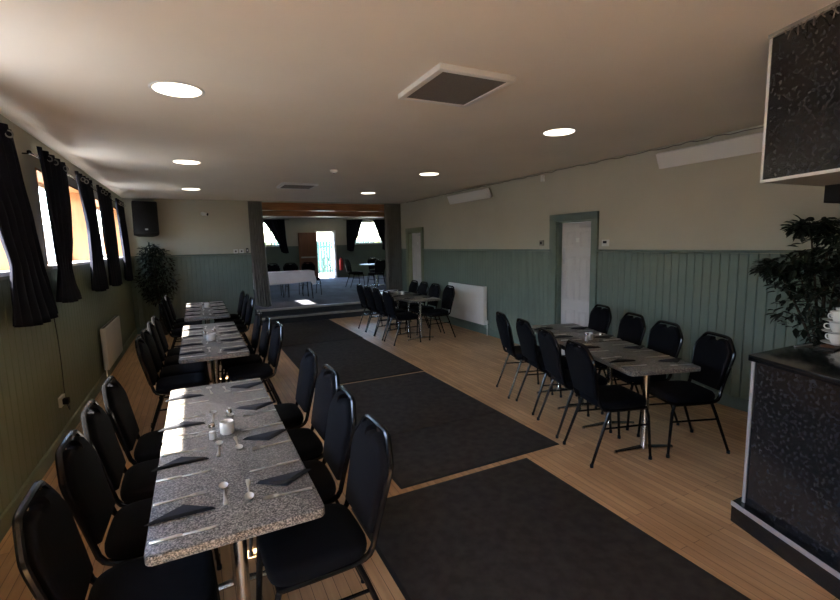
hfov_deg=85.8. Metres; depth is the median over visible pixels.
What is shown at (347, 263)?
banquet chair
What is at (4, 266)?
window
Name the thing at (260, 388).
fork
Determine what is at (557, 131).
recessed light
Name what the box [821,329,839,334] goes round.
saucer
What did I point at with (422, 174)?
diffuser
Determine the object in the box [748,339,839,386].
countertop
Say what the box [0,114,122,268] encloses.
wall
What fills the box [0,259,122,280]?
trim
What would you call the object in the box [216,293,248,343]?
banquet chair
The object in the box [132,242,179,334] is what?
potted ficus
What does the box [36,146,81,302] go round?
window curtain
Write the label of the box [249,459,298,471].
knife
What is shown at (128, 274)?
window curtain
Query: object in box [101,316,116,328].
grille
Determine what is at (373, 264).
table
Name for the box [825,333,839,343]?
coffee cup
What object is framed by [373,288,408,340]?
banquet chair
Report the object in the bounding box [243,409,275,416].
fork
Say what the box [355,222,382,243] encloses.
window
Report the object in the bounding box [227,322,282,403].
banquet chair
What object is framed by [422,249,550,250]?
trim
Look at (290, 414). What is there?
banquet chair
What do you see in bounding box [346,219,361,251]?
window curtain
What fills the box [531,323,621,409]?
dining table
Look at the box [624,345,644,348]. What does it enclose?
napkin
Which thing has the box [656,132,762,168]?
heater
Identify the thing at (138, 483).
banquet chair
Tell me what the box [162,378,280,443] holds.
dining table
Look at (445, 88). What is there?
grille
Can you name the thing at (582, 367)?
banquet chair
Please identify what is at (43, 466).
baseboard
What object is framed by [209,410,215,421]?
spoon
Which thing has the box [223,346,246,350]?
napkin
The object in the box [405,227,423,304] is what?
door
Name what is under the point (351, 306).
trim
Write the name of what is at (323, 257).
garden chair
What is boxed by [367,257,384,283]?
banquet chair
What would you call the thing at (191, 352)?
napkin
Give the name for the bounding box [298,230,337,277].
door
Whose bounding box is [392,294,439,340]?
dining table
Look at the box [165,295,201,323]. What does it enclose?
banquet chair
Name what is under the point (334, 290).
floor
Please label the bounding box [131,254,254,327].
trim
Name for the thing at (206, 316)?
dining table
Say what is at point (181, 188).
recessed light
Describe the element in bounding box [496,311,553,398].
banquet chair
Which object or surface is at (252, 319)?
baseboard
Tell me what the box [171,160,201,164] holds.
recessed light
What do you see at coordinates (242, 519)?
dining table
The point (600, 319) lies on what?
banquet chair
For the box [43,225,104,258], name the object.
wall
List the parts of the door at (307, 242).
frame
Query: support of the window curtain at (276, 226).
hanging from the curtain rod
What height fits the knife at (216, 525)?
0.007 m
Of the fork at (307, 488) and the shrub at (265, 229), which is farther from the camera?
the shrub at (265, 229)
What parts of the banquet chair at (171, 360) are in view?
backrest, frame, seat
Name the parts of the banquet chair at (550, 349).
leg, backrest, frame, leg, seat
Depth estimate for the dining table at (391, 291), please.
9.08 m
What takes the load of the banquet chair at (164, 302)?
on the floor at (682, 500)
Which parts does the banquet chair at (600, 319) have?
backrest, frame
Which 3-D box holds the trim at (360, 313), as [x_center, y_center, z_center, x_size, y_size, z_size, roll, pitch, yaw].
[-1.996,0.343,10.909,3.622,0.155,0.280,-5,8,-26]
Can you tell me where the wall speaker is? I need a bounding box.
[131,201,158,236]
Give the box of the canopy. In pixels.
[760,0,839,186]
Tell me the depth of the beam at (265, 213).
12.94 m
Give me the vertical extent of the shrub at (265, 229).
2.993 m
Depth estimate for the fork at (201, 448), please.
2.22 m
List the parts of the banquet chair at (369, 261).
backrest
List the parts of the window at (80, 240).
frame, sill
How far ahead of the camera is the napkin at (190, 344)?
4.63 m
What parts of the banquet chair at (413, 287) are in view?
backrest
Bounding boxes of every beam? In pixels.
[262,202,383,211]
[262,211,383,216]
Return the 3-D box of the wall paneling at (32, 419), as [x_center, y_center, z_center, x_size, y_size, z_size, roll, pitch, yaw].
[-3.490,0.485,4.465,0.004,1.558,10.750,-5,8,-26]
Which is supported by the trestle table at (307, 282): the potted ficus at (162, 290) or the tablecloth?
the tablecloth
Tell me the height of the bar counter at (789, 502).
1.050 m
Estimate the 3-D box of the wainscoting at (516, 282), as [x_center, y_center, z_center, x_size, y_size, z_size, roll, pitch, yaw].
[1.052,-0.170,8.782,0.012,1.568,4.270,-5,8,-26]
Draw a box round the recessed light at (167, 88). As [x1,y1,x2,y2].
[148,81,204,97]
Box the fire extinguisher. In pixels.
[339,257,343,269]
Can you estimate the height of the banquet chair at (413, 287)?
0.943 m
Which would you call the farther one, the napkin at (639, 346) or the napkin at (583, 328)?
the napkin at (583, 328)
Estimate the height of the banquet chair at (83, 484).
0.943 m
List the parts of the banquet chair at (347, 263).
backrest, seat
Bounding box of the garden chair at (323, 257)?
[322,257,332,276]
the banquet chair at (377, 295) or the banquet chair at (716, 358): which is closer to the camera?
the banquet chair at (716, 358)
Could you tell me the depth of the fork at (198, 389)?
3.14 m
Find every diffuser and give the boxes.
[173,160,199,163]
[420,173,437,175]
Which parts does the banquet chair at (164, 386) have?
backrest, frame, leg, leg, seat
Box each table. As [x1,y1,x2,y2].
[144,422,324,599]
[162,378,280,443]
[179,334,249,383]
[182,322,239,382]
[184,307,229,363]
[186,301,223,323]
[307,282,313,298]
[359,263,384,285]
[378,289,415,331]
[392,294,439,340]
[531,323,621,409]
[578,341,700,453]
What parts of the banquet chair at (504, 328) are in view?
leg, backrest, frame, leg, seat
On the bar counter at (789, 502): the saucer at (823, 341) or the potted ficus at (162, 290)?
the saucer at (823, 341)
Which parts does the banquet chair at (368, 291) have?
backrest, frame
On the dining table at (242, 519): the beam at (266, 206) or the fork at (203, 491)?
the fork at (203, 491)
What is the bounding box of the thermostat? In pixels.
[602,240,608,245]
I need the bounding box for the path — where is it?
[319,273,333,277]
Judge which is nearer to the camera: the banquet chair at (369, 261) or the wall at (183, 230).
the wall at (183, 230)
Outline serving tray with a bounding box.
[813,344,839,350]
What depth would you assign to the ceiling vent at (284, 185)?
7.50 m
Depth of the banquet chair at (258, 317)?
5.48 m
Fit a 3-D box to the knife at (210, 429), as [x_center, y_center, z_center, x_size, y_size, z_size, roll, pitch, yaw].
[-1.235,0.718,2.425,0.220,0.007,0.015,-5,8,-27]
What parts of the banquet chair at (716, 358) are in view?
leg, seat rail, leg, seat, leg, frame, backrest, leg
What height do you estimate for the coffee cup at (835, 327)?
0.062 m
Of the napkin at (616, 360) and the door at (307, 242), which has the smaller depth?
the napkin at (616, 360)
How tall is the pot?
0.300 m
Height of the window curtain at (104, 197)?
1.414 m
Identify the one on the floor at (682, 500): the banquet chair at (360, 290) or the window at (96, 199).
the banquet chair at (360, 290)
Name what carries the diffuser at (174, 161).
attached to the recessed light at (186, 162)
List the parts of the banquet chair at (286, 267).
backrest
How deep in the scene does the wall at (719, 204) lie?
5.37 m
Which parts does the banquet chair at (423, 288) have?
seat, backrest, frame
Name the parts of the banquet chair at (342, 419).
leg, leg, seat, backrest, frame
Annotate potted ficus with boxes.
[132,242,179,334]
[748,214,839,342]
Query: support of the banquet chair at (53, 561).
on the floor at (682, 500)
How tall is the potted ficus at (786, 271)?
1.904 m
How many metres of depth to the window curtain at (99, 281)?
5.44 m
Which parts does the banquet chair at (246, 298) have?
seat, backrest, frame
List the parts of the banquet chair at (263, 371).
seat, frame, leg, leg, backrest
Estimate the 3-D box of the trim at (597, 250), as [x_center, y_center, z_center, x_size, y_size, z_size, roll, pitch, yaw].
[4.034,-0.269,2.641,0.042,0.028,7.570,-5,8,-26]
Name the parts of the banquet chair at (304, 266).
backrest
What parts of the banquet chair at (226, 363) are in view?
leg, leg, seat, frame, backrest, leg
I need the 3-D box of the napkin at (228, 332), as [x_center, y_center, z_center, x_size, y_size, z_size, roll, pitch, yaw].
[-2.209,0.377,5.263,0.235,0.013,0.088,-5,8,-30]
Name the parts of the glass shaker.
lid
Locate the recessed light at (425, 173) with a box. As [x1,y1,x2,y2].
[418,172,439,175]
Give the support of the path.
on the ground
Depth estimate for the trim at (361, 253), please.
19.95 m
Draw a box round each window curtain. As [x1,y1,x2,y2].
[0,123,57,327]
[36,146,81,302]
[75,171,108,291]
[95,184,122,285]
[115,198,133,280]
[263,219,288,253]
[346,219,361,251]
[373,219,384,249]
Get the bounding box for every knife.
[149,524,219,544]
[156,469,211,482]
[166,429,211,438]
[171,400,208,406]
[234,397,268,402]
[242,422,282,430]
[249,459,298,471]
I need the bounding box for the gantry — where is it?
[824,184,839,202]
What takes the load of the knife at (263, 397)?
on the dining table at (219, 401)
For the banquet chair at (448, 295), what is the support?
on the floor at (682, 500)
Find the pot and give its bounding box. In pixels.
[159,319,168,334]
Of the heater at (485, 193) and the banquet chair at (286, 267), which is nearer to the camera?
the heater at (485, 193)
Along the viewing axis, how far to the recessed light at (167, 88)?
2.90 m
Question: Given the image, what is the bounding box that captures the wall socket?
[58,393,64,407]
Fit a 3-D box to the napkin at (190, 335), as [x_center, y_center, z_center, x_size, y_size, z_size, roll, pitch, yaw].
[-2.566,0.405,5.107,0.235,0.013,0.088,-4,8,-23]
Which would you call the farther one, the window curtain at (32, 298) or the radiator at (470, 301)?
the radiator at (470, 301)
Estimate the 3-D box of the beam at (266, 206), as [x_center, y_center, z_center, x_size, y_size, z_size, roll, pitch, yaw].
[-2.345,-2.367,11.187,3.652,0.325,0.180,-5,8,-26]
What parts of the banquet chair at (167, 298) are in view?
backrest, seat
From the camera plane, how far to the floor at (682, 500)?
3.54 m
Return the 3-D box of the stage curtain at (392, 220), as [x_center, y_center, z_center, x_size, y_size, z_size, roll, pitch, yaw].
[-0.687,-1.252,11.579,0.461,2.369,0.088,-5,8,-26]
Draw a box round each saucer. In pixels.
[820,340,839,345]
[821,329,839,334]
[822,318,839,322]
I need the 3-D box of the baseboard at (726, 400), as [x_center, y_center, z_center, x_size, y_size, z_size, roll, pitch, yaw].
[2.634,0.912,5.719,0.028,0.120,14.050,-5,8,-26]
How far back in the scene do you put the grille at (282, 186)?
7.65 m
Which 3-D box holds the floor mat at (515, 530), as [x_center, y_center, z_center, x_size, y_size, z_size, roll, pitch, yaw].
[0.774,1.458,2.173,1.470,0.010,2.580,-5,8,-26]
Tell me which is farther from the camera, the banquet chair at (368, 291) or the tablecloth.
the tablecloth
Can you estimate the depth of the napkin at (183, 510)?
1.69 m
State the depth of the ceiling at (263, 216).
19.32 m
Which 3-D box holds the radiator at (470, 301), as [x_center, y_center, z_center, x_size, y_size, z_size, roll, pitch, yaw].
[0.948,0.143,8.912,0.108,0.919,1.350,-5,8,-26]
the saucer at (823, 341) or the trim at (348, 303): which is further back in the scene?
the trim at (348, 303)
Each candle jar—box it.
[206,333,215,340]
[219,419,234,434]
[586,332,592,339]
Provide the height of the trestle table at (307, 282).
0.741 m
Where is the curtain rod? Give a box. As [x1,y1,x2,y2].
[22,150,75,179]
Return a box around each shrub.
[264,225,274,244]
[371,229,379,241]
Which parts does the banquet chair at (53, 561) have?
frame, backrest, seat, leg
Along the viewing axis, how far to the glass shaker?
2.34 m
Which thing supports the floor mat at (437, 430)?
on the floor at (682, 500)
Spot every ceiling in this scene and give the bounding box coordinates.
[0,0,837,202]
[263,216,383,217]
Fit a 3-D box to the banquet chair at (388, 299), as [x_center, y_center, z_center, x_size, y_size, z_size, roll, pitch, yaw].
[-0.332,0.279,7.978,0.570,0.943,0.442,-5,8,-28]
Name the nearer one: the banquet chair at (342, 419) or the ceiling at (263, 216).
the banquet chair at (342, 419)
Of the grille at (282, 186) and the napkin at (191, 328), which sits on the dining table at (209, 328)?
the napkin at (191, 328)
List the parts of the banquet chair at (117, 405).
backrest, frame, seat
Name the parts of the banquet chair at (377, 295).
backrest, frame, seat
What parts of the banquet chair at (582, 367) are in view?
leg, backrest, leg, frame, seat, leg, leg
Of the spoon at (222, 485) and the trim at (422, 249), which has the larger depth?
the trim at (422, 249)
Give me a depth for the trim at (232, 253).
9.70 m
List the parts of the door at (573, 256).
push plate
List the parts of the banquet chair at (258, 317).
frame, seat, backrest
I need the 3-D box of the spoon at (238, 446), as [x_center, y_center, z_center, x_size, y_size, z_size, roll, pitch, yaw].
[-0.929,0.725,2.299,0.039,0.008,0.182,-5,8,-29]
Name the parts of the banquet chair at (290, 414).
seat, backrest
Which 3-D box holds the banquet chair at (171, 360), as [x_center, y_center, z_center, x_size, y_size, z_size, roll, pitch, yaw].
[-2.737,0.690,5.162,0.570,0.943,0.442,-5,8,-27]
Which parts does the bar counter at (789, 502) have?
corner trim, plinth trim, panel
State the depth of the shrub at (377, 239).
23.79 m
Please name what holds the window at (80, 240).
in the wall at (23, 141)
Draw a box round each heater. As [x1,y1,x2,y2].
[447,188,491,204]
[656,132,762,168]
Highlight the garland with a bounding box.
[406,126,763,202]
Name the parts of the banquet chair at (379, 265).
seat, backrest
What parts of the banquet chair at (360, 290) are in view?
backrest, frame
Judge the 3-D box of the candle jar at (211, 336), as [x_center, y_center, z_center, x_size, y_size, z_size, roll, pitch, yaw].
[-2.240,0.400,4.849,0.090,0.074,0.090,-5,8,-26]
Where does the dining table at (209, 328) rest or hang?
on the floor at (682, 500)
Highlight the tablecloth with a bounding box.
[253,270,315,286]
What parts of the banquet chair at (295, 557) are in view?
leg, leg, seat, backrest, leg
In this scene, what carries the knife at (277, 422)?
on the dining table at (242, 519)
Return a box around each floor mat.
[271,319,362,346]
[281,338,423,385]
[340,372,558,488]
[351,458,750,599]
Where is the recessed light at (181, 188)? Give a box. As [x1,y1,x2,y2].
[181,188,200,189]
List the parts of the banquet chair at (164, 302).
backrest, frame, seat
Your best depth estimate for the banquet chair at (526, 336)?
4.60 m
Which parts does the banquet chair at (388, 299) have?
backrest, leg, frame, seat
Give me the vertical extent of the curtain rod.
0.040 m
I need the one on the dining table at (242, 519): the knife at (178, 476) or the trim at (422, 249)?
the knife at (178, 476)
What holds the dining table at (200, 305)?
on the floor at (682, 500)
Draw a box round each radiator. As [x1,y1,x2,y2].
[100,316,122,377]
[448,282,487,335]
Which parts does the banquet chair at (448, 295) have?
seat, frame, backrest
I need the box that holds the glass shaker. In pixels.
[208,423,215,439]
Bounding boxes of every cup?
[823,322,839,332]
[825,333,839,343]
[827,310,839,320]
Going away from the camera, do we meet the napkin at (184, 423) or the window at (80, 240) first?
the napkin at (184, 423)
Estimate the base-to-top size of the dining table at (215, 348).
0.750 m
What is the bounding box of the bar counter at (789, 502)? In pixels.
[730,339,839,599]
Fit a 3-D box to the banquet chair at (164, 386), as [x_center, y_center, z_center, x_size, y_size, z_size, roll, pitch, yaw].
[-2.324,0.789,4.301,0.570,0.943,0.442,-5,8,-26]
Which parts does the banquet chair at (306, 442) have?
seat, frame, backrest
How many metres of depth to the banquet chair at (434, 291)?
8.77 m
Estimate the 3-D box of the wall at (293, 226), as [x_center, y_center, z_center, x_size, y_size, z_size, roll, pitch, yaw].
[-5.180,-2.008,19.122,10.200,2.900,0.250,-5,8,-26]
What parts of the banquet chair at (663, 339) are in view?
seat rail, leg, seat, frame, backrest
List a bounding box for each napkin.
[145,505,215,525]
[151,457,208,471]
[158,421,204,431]
[164,394,203,401]
[177,351,203,355]
[179,343,202,346]
[182,335,202,337]
[183,328,202,330]
[219,330,238,333]
[221,338,243,340]
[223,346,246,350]
[230,381,263,387]
[236,401,274,409]
[243,428,287,439]
[256,469,310,485]
[555,335,572,337]
[571,327,588,329]
[594,335,613,337]
[609,359,634,362]
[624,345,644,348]
[659,358,681,362]
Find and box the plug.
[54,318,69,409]
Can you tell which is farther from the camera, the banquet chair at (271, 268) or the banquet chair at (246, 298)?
the banquet chair at (271, 268)
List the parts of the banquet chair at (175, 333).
backrest, seat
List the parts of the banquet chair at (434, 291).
seat, frame, backrest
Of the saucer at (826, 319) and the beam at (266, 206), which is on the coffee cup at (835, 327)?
the saucer at (826, 319)
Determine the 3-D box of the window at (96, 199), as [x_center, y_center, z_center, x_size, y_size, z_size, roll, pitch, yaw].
[-5.171,-1.102,7.348,0.325,0.902,2.260,-5,8,-26]
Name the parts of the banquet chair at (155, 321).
backrest, frame, seat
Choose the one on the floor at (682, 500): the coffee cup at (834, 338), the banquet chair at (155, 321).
the banquet chair at (155, 321)
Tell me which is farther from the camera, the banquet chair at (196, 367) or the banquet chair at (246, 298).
the banquet chair at (246, 298)
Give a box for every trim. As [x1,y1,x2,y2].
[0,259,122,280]
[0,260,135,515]
[131,253,250,257]
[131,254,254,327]
[257,299,396,311]
[261,300,400,316]
[261,308,405,325]
[262,307,396,319]
[265,244,381,247]
[265,245,385,276]
[401,250,406,290]
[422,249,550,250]
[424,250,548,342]
[596,249,838,253]
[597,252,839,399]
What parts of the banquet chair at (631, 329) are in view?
seat, frame, backrest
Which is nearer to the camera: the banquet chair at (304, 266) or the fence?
the banquet chair at (304, 266)
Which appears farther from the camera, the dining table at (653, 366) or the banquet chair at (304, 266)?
the banquet chair at (304, 266)
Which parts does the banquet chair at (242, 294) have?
seat, backrest, frame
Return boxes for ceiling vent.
[277,182,318,189]
[398,62,515,107]
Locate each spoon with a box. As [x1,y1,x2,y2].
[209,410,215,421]
[215,440,222,456]
[218,482,227,505]
[233,436,242,448]
[244,479,253,499]
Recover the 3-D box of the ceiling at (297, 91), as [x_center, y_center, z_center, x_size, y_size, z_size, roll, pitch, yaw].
[-0.082,-1.627,3.997,6.519,0.200,14.420,-5,8,-26]
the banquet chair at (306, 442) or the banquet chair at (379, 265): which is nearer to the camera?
the banquet chair at (306, 442)
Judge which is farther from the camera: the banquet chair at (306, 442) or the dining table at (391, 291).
the dining table at (391, 291)
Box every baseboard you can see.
[0,329,136,542]
[136,318,254,333]
[425,316,748,411]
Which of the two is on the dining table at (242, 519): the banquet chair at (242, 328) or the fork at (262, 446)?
the fork at (262, 446)
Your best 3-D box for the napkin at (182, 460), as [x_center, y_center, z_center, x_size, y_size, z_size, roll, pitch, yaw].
[-1.119,0.750,2.116,0.235,0.013,0.088,-5,8,-27]
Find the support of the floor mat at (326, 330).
on the floor at (682, 500)
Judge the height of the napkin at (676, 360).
0.013 m
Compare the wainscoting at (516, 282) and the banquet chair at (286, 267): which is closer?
the wainscoting at (516, 282)
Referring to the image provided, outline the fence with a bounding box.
[265,240,377,272]
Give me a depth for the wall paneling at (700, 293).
4.79 m
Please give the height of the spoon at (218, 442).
0.008 m
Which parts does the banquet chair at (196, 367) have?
frame, backrest, seat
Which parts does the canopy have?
corner trim, trim, trim, tinsel strip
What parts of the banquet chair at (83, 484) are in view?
backrest, frame, seat, leg, leg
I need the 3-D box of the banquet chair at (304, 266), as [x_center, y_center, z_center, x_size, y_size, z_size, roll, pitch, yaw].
[-3.179,-0.632,13.217,0.442,0.943,0.570,-6,8,-30]
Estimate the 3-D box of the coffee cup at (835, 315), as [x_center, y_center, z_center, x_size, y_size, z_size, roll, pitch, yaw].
[2.591,0.102,2.805,0.096,0.062,0.082,-7,9,-37]
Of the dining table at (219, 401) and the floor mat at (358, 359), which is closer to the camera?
the dining table at (219, 401)
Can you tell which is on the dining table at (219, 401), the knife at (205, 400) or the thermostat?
the knife at (205, 400)
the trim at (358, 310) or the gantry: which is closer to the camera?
the gantry
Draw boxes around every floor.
[0,313,838,599]
[254,275,385,314]
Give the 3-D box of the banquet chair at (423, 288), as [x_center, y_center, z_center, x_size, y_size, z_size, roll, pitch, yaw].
[-0.141,0.108,9.291,0.570,0.943,0.442,-5,8,-26]
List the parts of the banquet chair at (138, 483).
backrest, frame, seat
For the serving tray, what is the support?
on the bar counter at (789, 502)
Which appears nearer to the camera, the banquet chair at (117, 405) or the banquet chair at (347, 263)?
the banquet chair at (117, 405)
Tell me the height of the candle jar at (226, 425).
0.066 m
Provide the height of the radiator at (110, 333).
0.734 m
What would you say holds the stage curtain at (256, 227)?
hanging from the ceiling at (297, 91)
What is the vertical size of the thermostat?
0.085 m
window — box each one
[0,241,9,276]
[35,167,89,268]
[95,198,122,260]
[263,222,278,246]
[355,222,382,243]
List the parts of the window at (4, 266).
sill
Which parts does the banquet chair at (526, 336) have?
leg, backrest, frame, leg, seat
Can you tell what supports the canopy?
hanging from the ceiling at (297, 91)
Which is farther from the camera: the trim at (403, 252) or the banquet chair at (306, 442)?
the trim at (403, 252)
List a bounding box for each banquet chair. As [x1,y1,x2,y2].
[12,480,218,599]
[55,430,221,599]
[81,399,219,566]
[102,376,163,464]
[135,336,205,431]
[141,328,207,424]
[147,321,208,398]
[151,315,209,384]
[159,302,182,348]
[162,298,201,339]
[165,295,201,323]
[214,290,246,342]
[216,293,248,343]
[218,311,261,380]
[221,316,275,402]
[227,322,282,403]
[236,297,253,350]
[248,385,356,599]
[257,413,393,599]
[267,263,283,297]
[274,348,317,429]
[283,263,303,296]
[286,364,339,503]
[301,262,321,294]
[344,259,364,287]
[357,284,389,331]
[364,286,398,335]
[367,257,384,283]
[367,259,385,287]
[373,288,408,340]
[382,290,420,345]
[395,280,418,326]
[399,281,428,330]
[410,283,440,334]
[422,285,455,339]
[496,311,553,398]
[515,318,580,414]
[537,327,611,438]
[562,304,611,376]
[563,339,651,467]
[575,312,645,407]
[601,320,683,430]
[637,331,735,457]
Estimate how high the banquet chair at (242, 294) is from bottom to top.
0.943 m
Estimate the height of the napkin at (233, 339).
0.013 m
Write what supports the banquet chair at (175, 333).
on the floor at (682, 500)
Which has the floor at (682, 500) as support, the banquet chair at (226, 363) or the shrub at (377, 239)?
the banquet chair at (226, 363)
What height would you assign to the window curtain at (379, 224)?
1.395 m
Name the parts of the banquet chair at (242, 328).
seat, frame, backrest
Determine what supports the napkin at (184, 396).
on the dining table at (219, 401)
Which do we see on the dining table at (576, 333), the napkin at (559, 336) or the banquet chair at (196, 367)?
the napkin at (559, 336)
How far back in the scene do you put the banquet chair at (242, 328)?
7.07 m
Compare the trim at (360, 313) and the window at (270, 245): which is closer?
the trim at (360, 313)
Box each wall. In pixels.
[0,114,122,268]
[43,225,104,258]
[122,198,398,256]
[263,217,383,277]
[399,125,839,303]
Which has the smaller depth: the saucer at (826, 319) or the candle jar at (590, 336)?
the saucer at (826, 319)
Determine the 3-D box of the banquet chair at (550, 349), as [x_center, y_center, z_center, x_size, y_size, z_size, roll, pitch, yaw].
[1.415,0.719,4.184,0.570,0.943,0.442,-2,7,-8]
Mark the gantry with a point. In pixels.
(832, 192)
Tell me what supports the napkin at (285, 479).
on the dining table at (242, 519)
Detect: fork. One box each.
[153,490,206,506]
[162,447,205,455]
[168,414,204,421]
[170,389,200,394]
[234,388,262,392]
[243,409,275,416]
[251,439,290,449]
[263,487,311,499]
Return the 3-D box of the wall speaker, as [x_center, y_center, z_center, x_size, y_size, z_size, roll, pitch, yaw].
[-5.467,-1.610,9.015,0.445,0.697,0.463,-5,8,-26]
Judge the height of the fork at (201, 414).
0.004 m
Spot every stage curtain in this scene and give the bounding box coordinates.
[248,201,271,306]
[384,204,401,289]
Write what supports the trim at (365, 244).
attached to the wall at (293, 226)
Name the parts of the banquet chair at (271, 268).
backrest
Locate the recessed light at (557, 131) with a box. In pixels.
[541,128,576,135]
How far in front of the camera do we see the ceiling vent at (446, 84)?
2.88 m
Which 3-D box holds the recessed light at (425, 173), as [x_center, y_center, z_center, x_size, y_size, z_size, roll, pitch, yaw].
[0.136,-1.875,6.740,0.326,0.006,0.326,-5,8,-26]
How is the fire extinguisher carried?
attached to the wall at (293, 226)
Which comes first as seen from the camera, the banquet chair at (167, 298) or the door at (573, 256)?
the door at (573, 256)
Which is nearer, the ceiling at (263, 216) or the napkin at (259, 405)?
the napkin at (259, 405)
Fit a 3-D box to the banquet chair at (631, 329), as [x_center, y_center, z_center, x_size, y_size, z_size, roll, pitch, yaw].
[2.041,0.621,4.850,0.570,0.943,0.442,-2,7,-9]
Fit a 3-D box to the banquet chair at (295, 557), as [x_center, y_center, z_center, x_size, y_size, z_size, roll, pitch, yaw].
[-0.427,1.038,1.997,0.570,0.943,0.442,-5,8,-27]
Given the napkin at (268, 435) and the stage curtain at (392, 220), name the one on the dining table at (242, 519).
the napkin at (268, 435)
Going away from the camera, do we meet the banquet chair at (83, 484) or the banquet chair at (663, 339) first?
the banquet chair at (83, 484)
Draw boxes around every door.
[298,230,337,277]
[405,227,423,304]
[548,211,598,354]
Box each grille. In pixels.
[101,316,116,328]
[281,185,313,188]
[407,72,505,104]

